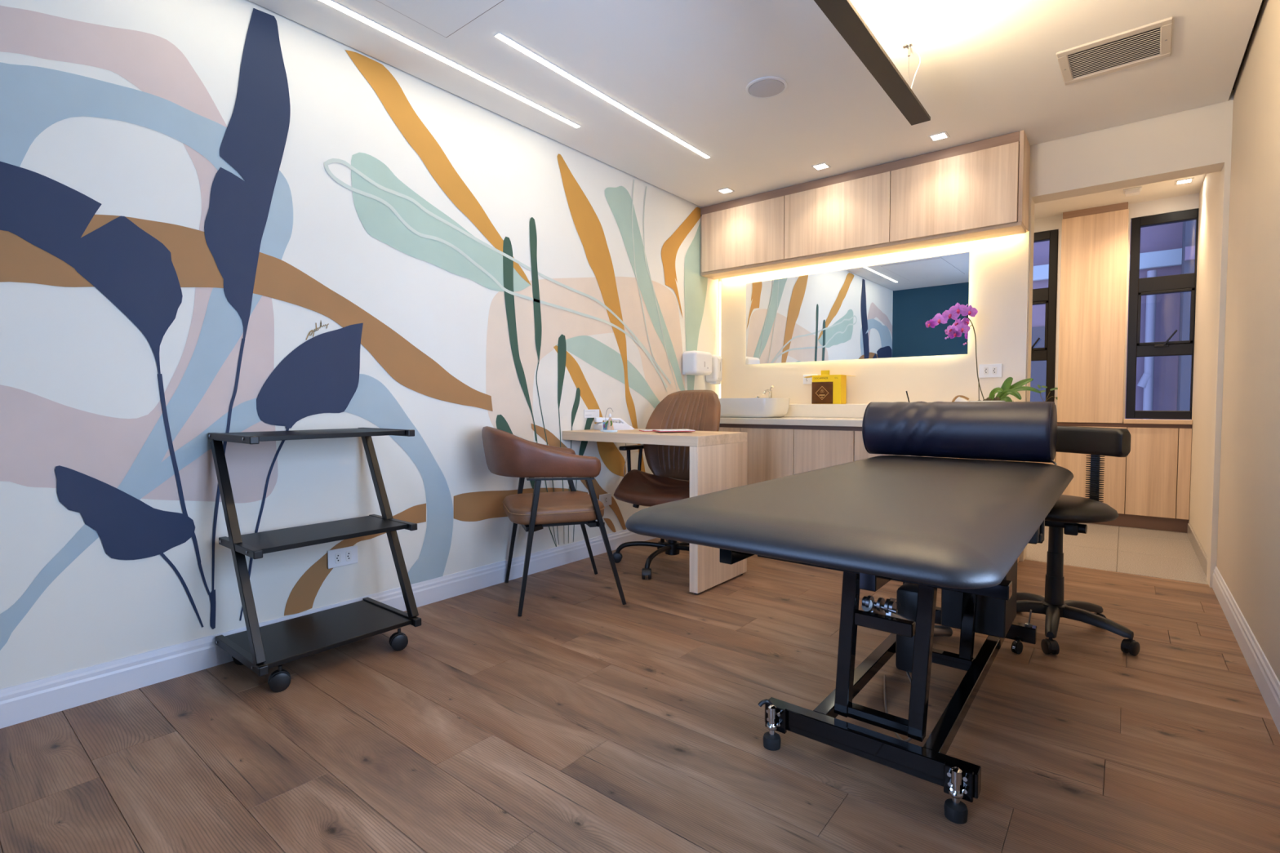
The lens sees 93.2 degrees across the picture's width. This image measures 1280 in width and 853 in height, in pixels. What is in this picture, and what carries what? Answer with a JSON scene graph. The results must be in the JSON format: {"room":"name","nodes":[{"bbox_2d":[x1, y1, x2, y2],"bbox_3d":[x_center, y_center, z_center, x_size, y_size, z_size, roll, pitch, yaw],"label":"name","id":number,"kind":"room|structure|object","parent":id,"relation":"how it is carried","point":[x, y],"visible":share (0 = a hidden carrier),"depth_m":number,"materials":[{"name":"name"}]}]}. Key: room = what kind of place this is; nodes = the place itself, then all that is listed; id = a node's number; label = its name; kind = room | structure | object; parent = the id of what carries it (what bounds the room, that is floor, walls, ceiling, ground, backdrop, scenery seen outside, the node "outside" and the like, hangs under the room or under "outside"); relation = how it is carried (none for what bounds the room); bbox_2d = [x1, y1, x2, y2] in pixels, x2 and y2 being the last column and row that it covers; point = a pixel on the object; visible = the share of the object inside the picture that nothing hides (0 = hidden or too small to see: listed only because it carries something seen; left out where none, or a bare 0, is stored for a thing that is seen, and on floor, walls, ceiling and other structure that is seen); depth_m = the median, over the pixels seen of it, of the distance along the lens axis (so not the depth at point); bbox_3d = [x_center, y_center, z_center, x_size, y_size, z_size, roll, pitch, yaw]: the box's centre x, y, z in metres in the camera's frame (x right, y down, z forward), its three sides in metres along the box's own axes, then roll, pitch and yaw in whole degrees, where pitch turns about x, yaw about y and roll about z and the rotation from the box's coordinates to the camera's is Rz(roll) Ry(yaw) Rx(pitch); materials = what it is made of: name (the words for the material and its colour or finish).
{"room":"examination room","nodes":[
{"label":"examination room","id":0,"kind":"room"},
{"bbox_2d":[0,0,718,689],"bbox_3d":[-0.749,-0.415,3.171,0.124,2.450,4.530,2,3,39],"label":"wall","id":1,"kind":"structure","parent":0,"point":[216,215],"depth_m":2.27,"materials":[{"name":"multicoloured paint"}]},
{"bbox_2d":[0,528,656,728],"bbox_3d":[-0.877,0.765,2.951,0.013,0.110,3.750,2,3,39],"label":"baseboard","id":2,"kind":"structure","parent":1,"relation":"attached to","point":[24,702],"depth_m":2.08,"materials":[{"name":"white wood"}]},
{"bbox_2d":[327,545,357,568],"bbox_3d":[-1.227,0.539,2.500,0.010,0.074,0.122,2,3,39],"label":"wall socket","id":3,"kind":"object","parent":1,"relation":"attached to","point":[341,557],"visible":1,"depth_m":2.50,"materials":[{"name":"white plastic"}]},
{"bbox_2d":[334,552,341,564],"bbox_3d":[-1.238,0.540,2.481,0.002,0.044,0.024,2,3,39],"label":"outlet","id":4,"kind":"object","parent":3,"relation":"attached to","point":[337,555],"depth_m":2.48,"materials":[{"name":"white plastic"}]},
{"bbox_2d":[346,550,351,561],"bbox_3d":[-1.210,0.538,2.515,0.002,0.044,0.024,2,3,39],"label":"outlet","id":5,"kind":"object","parent":3,"relation":"attached to","point":[348,553],"depth_m":2.51,"materials":[{"name":"white plastic"}]},
{"bbox_2d":[584,408,599,417],"bbox_3d":[-0.290,-0.078,3.652,0.002,0.050,0.132,2,3,39],"label":"card","id":6,"kind":"object","parent":1,"relation":"attached to","point":[588,413],"visible":0.95,"depth_m":3.65,"materials":[{"name":"white paper"}]},
{"bbox_2d":[599,493,611,506],"bbox_3d":[-0.214,0.456,3.759,0.010,0.075,0.110,2,3,39],"label":"wall socket","id":7,"kind":"object","parent":1,"relation":"attached to","point":[606,499],"visible":0.92,"depth_m":3.76,"materials":[{"name":"white plastic"}]},
{"bbox_2d":[682,350,711,375],"bbox_3d":[0.422,-0.463,4.429,0.127,0.170,0.235,2,3,39],"label":"dispenser","id":8,"kind":"object","parent":1,"relation":"attached to","point":[695,362],"visible":1,"depth_m":4.35,"materials":[{"name":"white plastic"}]},
{"bbox_2d":[705,355,722,384],"bbox_3d":[0.572,-0.435,4.637,0.102,0.223,0.110,2,3,39],"label":"soap dispenser","id":9,"kind":"object","parent":1,"relation":"attached to","point":[715,377],"visible":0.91,"depth_m":4.59,"materials":[{"name":"white plastic"}]},
{"bbox_2d":[0,523,1279,852],"bbox_3d":[0.920,0.848,2.896,2.990,0.060,6.010,2,3,39],"label":"floor","id":10,"kind":"structure","parent":0,"point":[584,721],"depth_m":1.69,"materials":[{"name":"brown wood"}]},
{"bbox_2d":[208,427,421,692],"bbox_3d":[-1.179,0.433,2.227,0.422,0.832,0.563,2,3,39],"label":"trolley","id":11,"kind":"object","parent":10,"relation":"on","point":[260,649],"visible":1,"depth_m":2.15,"materials":[{"name":"black metal"}]},
{"bbox_2d":[220,428,404,441],"bbox_3d":[-1.198,0.027,2.225,0.364,0.016,0.509,2,3,39],"label":"shelf","id":12,"kind":"object","parent":11,"relation":"attached to","point":[336,433],"depth_m":2.14,"materials":[{"name":"black plastic"}]},
{"bbox_2d":[224,600,411,668],"bbox_3d":[-1.183,0.755,2.243,0.378,0.016,0.509,2,3,39],"label":"shelf","id":13,"kind":"object","parent":11,"relation":"attached to","point":[285,642],"depth_m":2.22,"materials":[{"name":"black plastic"}]},
{"bbox_2d":[240,515,407,554],"bbox_3d":[-1.165,0.388,2.213,0.292,0.016,0.509,2,3,39],"label":"shelf","id":14,"kind":"object","parent":11,"relation":"attached to","point":[280,540],"depth_m":2.17,"materials":[{"name":"black plastic"}]},
{"bbox_2d":[481,426,626,616],"bbox_3d":[-0.442,0.408,2.937,0.618,0.825,0.607,-1,2,-18],"label":"armchair","id":15,"kind":"object","parent":10,"relation":"on","point":[507,454],"visible":1,"depth_m":2.69,"materials":[{"name":"brown leather"}]},
{"bbox_2d":[562,428,747,594],"bbox_3d":[0.068,0.414,3.380,0.926,0.772,0.486,2,3,39],"label":"desk","id":16,"kind":"object","parent":10,"relation":"on","point":[717,460],"visible":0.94,"depth_m":3.04,"materials":[{"name":"brown wood"}]},
{"bbox_2d":[600,408,614,431],"bbox_3d":[-0.176,-0.038,3.375,0.100,0.132,0.050,2,3,39],"label":"trinket","id":17,"kind":"object","parent":16,"relation":"on","point":[604,428],"visible":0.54,"depth_m":3.37,"materials":[{"name":"white plastic"}]},
{"bbox_2d":[603,413,617,432],"bbox_3d":[-0.163,-0.020,3.320,0.085,0.101,0.050,2,3,39],"label":"figurine","id":18,"kind":"object","parent":16,"relation":"on","point":[610,428],"visible":1,"depth_m":3.31,"materials":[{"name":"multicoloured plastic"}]},
{"bbox_2d":[594,417,634,430],"bbox_3d":[-0.144,-0.019,3.635,0.247,0.074,0.176,-1,2,-23],"label":"telephone","id":19,"kind":"object","parent":16,"relation":"on","point":[621,425],"visible":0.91,"depth_m":3.58,"materials":[{"name":"white plastic"}]},
{"bbox_2d":[639,429,654,431],"bbox_3d":[0.094,0.022,3.442,0.180,0.006,0.110,-1,2,-13],"label":"leaflet","id":20,"kind":"object","parent":16,"relation":"on","point":[642,430],"visible":0.39,"depth_m":3.38,"materials":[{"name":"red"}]},
{"bbox_2d":[652,429,694,431],"bbox_3d":[0.181,0.021,3.295,0.200,0.006,0.150,-1,2,-13],"label":"leaflet","id":21,"kind":"object","parent":16,"relation":"on","point":[657,430],"visible":1,"depth_m":3.23,"materials":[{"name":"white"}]},
{"bbox_2d":[613,390,720,579],"bbox_3d":[0.175,0.292,3.455,0.723,1.010,0.691,2,3,39],"label":"office chair","id":22,"kind":"object","parent":10,"relation":"on","point":[694,410],"visible":0.59,"depth_m":3.58,"materials":[{"name":"brown leather"}]},
{"bbox_2d":[625,455,1073,824],"bbox_3d":[0.810,0.510,1.877,0.767,0.704,1.835,2,3,39],"label":"massage table","id":23,"kind":"object","parent":10,"relation":"on","point":[960,527],"visible":1,"depth_m":1.49,"materials":[{"name":"black leather"}]},
{"bbox_2d":[625,455,1073,589],"bbox_3d":[0.809,0.190,1.864,0.767,0.064,1.835,2,3,39],"label":"cushion","id":24,"kind":"object","parent":23,"relation":"on","point":[947,522],"depth_m":1.28,"materials":[{"name":"black leather"}]},
{"bbox_2d":[862,401,1057,465],"bbox_3d":[1.314,0.013,2.511,0.707,0.237,0.237,2,3,39],"label":"bolster","id":25,"kind":"object","parent":23,"relation":"on","point":[1013,431],"visible":1,"depth_m":2.41,"materials":[{"name":"black leather"}]},
{"bbox_2d":[719,423,1021,563],"bbox_3d":[1.248,0.381,3.954,2.048,0.788,0.559,2,3,39],"label":"base cabinet","id":26,"kind":"object","parent":10,"relation":"on","point":[774,451],"visible":0.16,"depth_m":3.80,"materials":[{"name":"brown wood"}]},
{"bbox_2d":[720,404,867,426],"bbox_3d":[1.242,-0.079,3.925,2.058,0.131,0.581,2,3,39],"label":"countertop","id":27,"kind":"structure","parent":26,"relation":"on","point":[811,415],"depth_m":3.98,"materials":[{"name":"stone"}]},
{"bbox_2d":[719,398,789,417],"bbox_3d":[0.756,-0.131,4.213,0.520,0.131,0.330,2,3,39],"label":"basin","id":28,"kind":"object","parent":27,"relation":"in","point":[730,407],"visible":0.81,"depth_m":4.04,"materials":[{"name":"white ceramic"}]},
{"bbox_2d":[762,385,773,398],"bbox_3d":[0.925,-0.229,4.363,0.057,0.135,0.132,2,3,39],"label":"faucet","id":29,"kind":"object","parent":27,"relation":"on","point":[770,391],"visible":0.85,"depth_m":4.38,"materials":[{"name":"silver metal"}]},
{"bbox_2d":[804,369,853,404],"bbox_3d":[1.288,-0.268,4.127,0.330,0.228,0.104,2,3,39],"label":"box","id":30,"kind":"object","parent":27,"relation":"on","point":[827,388],"visible":1,"depth_m":4.08,"materials":[{"name":"yellow cardboard"}]},
{"bbox_2d":[951,395,968,402],"bbox_3d":[1.837,-0.109,3.483,0.103,0.142,0.057,2,3,39],"label":"roll","id":31,"kind":"object","parent":27,"relation":"on","point":[958,397],"visible":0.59,"depth_m":3.47,"materials":[{"name":"white paper"}]},
{"bbox_2d":[924,302,1041,401],"bbox_3d":[1.909,-0.369,3.393,0.581,0.667,0.216,2,3,39],"label":"orchid plant","id":32,"kind":"object","parent":27,"relation":"on","point":[960,326],"visible":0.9,"depth_m":3.41,"materials":[{"name":"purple plant"}]},
{"bbox_2d":[968,400,1013,401],"bbox_3d":[1.953,-0.089,3.369,0.216,0.110,0.216,2,3,39],"label":"bowl","id":33,"kind":"object","parent":27,"relation":"on","point":[969,401],"depth_m":3.28,"materials":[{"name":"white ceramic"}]},
{"bbox_2d":[1016,426,1140,656],"bbox_3d":[1.654,0.420,2.404,0.530,0.830,0.512,2,3,39],"label":"stool","id":34,"kind":"object","parent":10,"relation":"on","point":[1066,515],"visible":0.77,"depth_m":2.38,"materials":[{"name":"black leather"}]},
{"bbox_2d":[1035,422,1191,533],"bbox_3d":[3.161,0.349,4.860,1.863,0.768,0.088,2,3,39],"label":"base cabinet","id":35,"kind":"object","parent":10,"relation":"on","point":[1148,487],"visible":0.44,"depth_m":4.40,"materials":[{"name":"brown wood"}]},
{"bbox_2d":[1123,418,1192,424],"bbox_3d":[3.737,-0.035,4.375,0.376,0.032,0.102,2,3,39],"label":"window sill","id":36,"kind":"structure","parent":35,"relation":"on","point":[1125,420],"depth_m":4.33,"materials":[{"name":"brown wood"}]},
{"bbox_3d":[3.013,-0.056,4.956,0.654,0.032,0.102,2,3,39],"label":"window sill","id":37,"kind":"structure","parent":35,"relation":"on","visible":0},
{"bbox_2d":[1037,385,1057,401],"bbox_3d":[3.246,-0.198,4.770,0.200,0.264,0.076,2,3,39],"label":"plant","id":38,"kind":"object","parent":37,"relation":"on","point":[1038,386],"visible":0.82,"depth_m":4.79,"materials":[{"name":"green plant"}]},
{"bbox_2d":[248,0,1262,207],"bbox_3d":[0.405,-1.559,2.168,2.858,0.030,4.266,2,3,39],"label":"ceiling","id":39,"kind":"structure","parent":0,"point":[988,68],"depth_m":2.65,"materials":[{"name":"white paint"}]},
{"bbox_2d":[376,0,503,37],"bbox_3d":[-0.864,-1.525,1.820,0.596,0.003,1.039,2,3,39],"label":"ceiling hatch","id":40,"kind":"object","parent":39,"relation":"attached to","point":[445,18],"visible":1,"depth_m":2.24,"materials":[{"name":"white paint"}]},
{"bbox_2d":[319,0,581,128],"bbox_3d":[-0.916,-1.549,2.458,0.034,0.004,1.891,2,3,39],"label":"light strip","id":41,"kind":"object","parent":39,"relation":"attached to","point":[330,2],"visible":1,"depth_m":2.54,"materials":[{"name":"white plastic"}]},
{"bbox_2d":[493,32,711,158],"bbox_3d":[-0.080,-1.573,2.994,0.034,0.004,1.554,2,3,39],"label":"light strip","id":42,"kind":"object","parent":39,"relation":"attached to","point":[505,39],"visible":1,"depth_m":2.81,"materials":[{"name":"white plastic"}]},
{"bbox_2d":[716,187,734,194],"bbox_3d":[0.589,-1.622,4.163,0.092,0.004,0.092,2,3,39],"label":"recessed light","id":43,"kind":"object","parent":39,"relation":"in","point":[726,190],"visible":1,"depth_m":4.16,"materials":[{"name":"white"}]},
{"bbox_2d":[746,75,787,98],"bbox_3d":[0.584,-1.563,2.796,0.188,0.012,0.188,2,3,39],"label":"ceiling speaker","id":44,"kind":"object","parent":39,"relation":"attached to","point":[768,86],"visible":1,"depth_m":2.78,"materials":[{"name":"white plastic"}]},
{"bbox_2d":[748,79,783,97],"bbox_3d":[0.584,-1.563,2.796,0.159,0.011,0.159,2,3,39],"label":"grille","id":45,"kind":"object","parent":44,"relation":"attached to","point":[757,87],"depth_m":2.78,"materials":[{"name":"grey plastic"}]},
{"bbox_2d":[810,162,831,170],"bbox_3d":[1.118,-1.606,3.738,0.092,0.004,0.092,2,3,39],"label":"recessed light","id":46,"kind":"object","parent":39,"relation":"in","point":[821,166],"visible":1,"depth_m":3.74,"materials":[{"name":"white plastic"}]},
{"bbox_2d":[813,0,930,125],"bbox_3d":[0.627,-1.410,1.879,0.087,0.244,1.906,2,3,39],"label":"pendant lamp","id":47,"kind":"object","parent":39,"relation":"hanging from","point":[844,16],"visible":1,"depth_m":2.13,"materials":[{"name":"brown metal"}]},
{"bbox_2d":[928,131,950,142],"bbox_3d":[1.640,-1.591,3.320,0.092,0.004,0.092,2,3,39],"label":"recessed light","id":48,"kind":"object","parent":39,"relation":"in","point":[944,135],"visible":1,"depth_m":3.32,"materials":[{"name":"white plastic"}]},
{"bbox_2d":[1056,16,1173,85],"bbox_3d":[1.980,-1.556,2.530,0.366,0.011,0.330,2,3,40],"label":"ceiling vent","id":49,"kind":"object","parent":39,"relation":"in","point":[1151,42],"visible":1,"depth_m":2.52,"materials":[{"name":"beige metal"}]},
{"bbox_2d":[718,89,1233,587],"bbox_3d":[1.849,-0.450,3.893,3.030,2.450,0.150,2,3,39],"label":"wall","id":50,"kind":"structure","parent":0,"point":[1197,141],"depth_m":3.12,"materials":[{"name":"beige paint"}]},
{"bbox_2d":[719,281,720,398],"bbox_3d":[0.629,-0.662,4.760,0.012,0.950,0.008,2,3,39],"label":"light strip","id":51,"kind":"object","parent":50,"relation":"attached to","point":[719,282],"visible":0.64,"depth_m":4.75,"materials":[{"name":"white plastic"}]},
{"bbox_2d":[803,374,817,384],"bbox_3d":[1.206,-0.334,4.288,0.105,0.066,0.010,2,3,39],"label":"wall socket","id":52,"kind":"object","parent":50,"relation":"attached to","point":[806,380],"visible":0.57,"depth_m":4.29,"materials":[{"name":"white plastic"}]},
{"bbox_2d":[745,251,969,364],"bbox_3d":[1.387,-0.757,4.104,1.508,0.608,0.011,2,3,39],"label":"wall mirror","id":53,"kind":"object","parent":50,"relation":"attached to","point":[879,311],"visible":0.96,"depth_m":4.03,"materials":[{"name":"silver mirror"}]},
{"bbox_2d":[700,129,1030,279],"bbox_3d":[1.332,-1.365,3.988,2.057,0.503,0.287,2,3,39],"label":"upper cabinet","id":54,"kind":"object","parent":50,"relation":"attached to","point":[977,190],"visible":1,"depth_m":3.72,"materials":[{"name":"brown wood"}]},
{"bbox_2d":[720,231,1029,404],"bbox_3d":[1.433,-0.645,4.110,2.030,0.985,0.017,2,3,39],"label":"backsplash","id":55,"kind":"structure","parent":50,"relation":"attached to","point":[998,267],"depth_m":3.81,"materials":[{"name":"beige paint"}]},
{"bbox_2d":[978,363,1002,377],"bbox_3d":[2.078,-0.331,3.587,0.120,0.080,0.010,2,3,39],"label":"wall socket","id":56,"kind":"object","parent":50,"relation":"attached to","point":[985,371],"visible":1,"depth_m":3.58,"materials":[{"name":"white plastic"}]},
{"bbox_2d":[983,367,988,374],"bbox_3d":[2.059,-0.331,3.599,0.024,0.044,0.002,2,3,39],"label":"outlet","id":57,"kind":"object","parent":56,"relation":"attached to","point":[985,369],"depth_m":3.60,"materials":[{"name":"white plastic"}]},
{"bbox_2d":[992,366,996,374],"bbox_3d":[2.093,-0.330,3.571,0.024,0.044,0.002,2,3,39],"label":"outlet","id":58,"kind":"object","parent":56,"relation":"attached to","point":[994,368],"depth_m":3.57,"materials":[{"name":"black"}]},
{"bbox_2d":[1034,192,1199,423],"bbox_3d":[3.025,-0.500,5.070,2.590,2.450,0.120,2,3,39],"label":"wall","id":59,"kind":"structure","parent":0,"point":[1188,202],"depth_m":4.50,"materials":[{"name":"white paint"}]},
{"bbox_2d":[1031,229,1058,401],"bbox_3d":[3.050,-0.815,4.967,0.603,1.477,0.089,2,3,39],"label":"window","id":60,"kind":"structure","parent":59,"relation":"in","point":[1048,295],"depth_m":4.79,"materials":[{"name":"black"}]},
{"bbox_2d":[1057,201,1128,422],"bbox_3d":[3.432,-0.839,4.594,0.400,1.618,0.090,2,3,39],"label":"wood wall panel","id":61,"kind":"object","parent":59,"relation":"attached to","point":[1095,240],"visible":0.97,"depth_m":4.55,"materials":[{"name":"brown wood"}]},
{"bbox_2d":[1125,208,1199,419],"bbox_3d":[3.792,-0.793,4.371,0.412,1.477,0.089,2,3,39],"label":"window","id":62,"kind":"structure","parent":59,"relation":"in","point":[1185,282],"depth_m":4.40,"materials":[{"name":"black metal"}]},
{"bbox_2d":[1034,173,1205,219],"bbox_3d":[2.523,-1.680,4.441,2.540,0.080,1.630,2,3,39],"label":"ceiling","id":63,"kind":"structure","parent":0,"point":[1167,188],"depth_m":4.32,"materials":[{"name":"white paint"}]},
{"bbox_2d":[1123,186,1142,196],"bbox_3d":[3.390,-1.613,4.165,0.100,0.035,0.090,2,3,39],"label":"recessed light","id":64,"kind":"object","parent":63,"relation":"attached to","point":[1133,191],"visible":1,"depth_m":4.15,"materials":[{"name":"white plastic"}]},
{"bbox_2d":[1174,177,1194,185],"bbox_3d":[3.604,-1.623,4.006,0.092,0.004,0.092,2,3,39],"label":"recessed light","id":65,"kind":"object","parent":63,"relation":"in","point":[1190,180],"visible":1,"depth_m":4.00,"materials":[{"name":"white"}]},
{"bbox_2d":[1188,0,1279,681],"bbox_3d":[2.112,-0.372,1.919,0.145,2.450,6.160,2,3,39],"label":"wall","id":66,"kind":"structure","parent":0,"point":[1248,560],"depth_m":2.39,"materials":[{"name":"beige paint"}]},
{"bbox_2d":[1186,523,1207,576],"bbox_3d":[3.391,0.738,3.680,0.012,0.085,1.368,2,3,39],"label":"baseboard","id":67,"kind":"structure","parent":66,"relation":"attached to","point":[1202,556],"depth_m":3.60,"materials":[{"name":"wood"}]},
{"bbox_2d":[1212,566,1279,733],"bbox_3d":[1.532,0.823,1.358,0.013,0.110,4.280,2,3,39],"label":"baseboard","id":68,"kind":"structure","parent":66,"relation":"attached to","point":[1268,683],"depth_m":2.11,"materials":[{"name":"white wood"}]},
{"bbox_2d":[1231,0,1264,89],"bbox_3d":[0.404,-1.609,2.162,2.890,0.030,4.280,2,3,39],"label":"trim","id":69,"kind":"structure","parent":66,"relation":"attached to","point":[1262,2],"depth_m":2.54,"materials":[{"name":"brown metal"}]},
{"label":"outside","id":70,"kind":"structure","parent":0,"visible":0},
{"bbox_2d":[1030,220,1195,419],"bbox_3d":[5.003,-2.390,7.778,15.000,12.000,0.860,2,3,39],"label":"window glass","id":71,"kind":"object","parent":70,"point":[1162,382],"visible":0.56,"depth_m":7.07,"materials":[{"name":"grey"}]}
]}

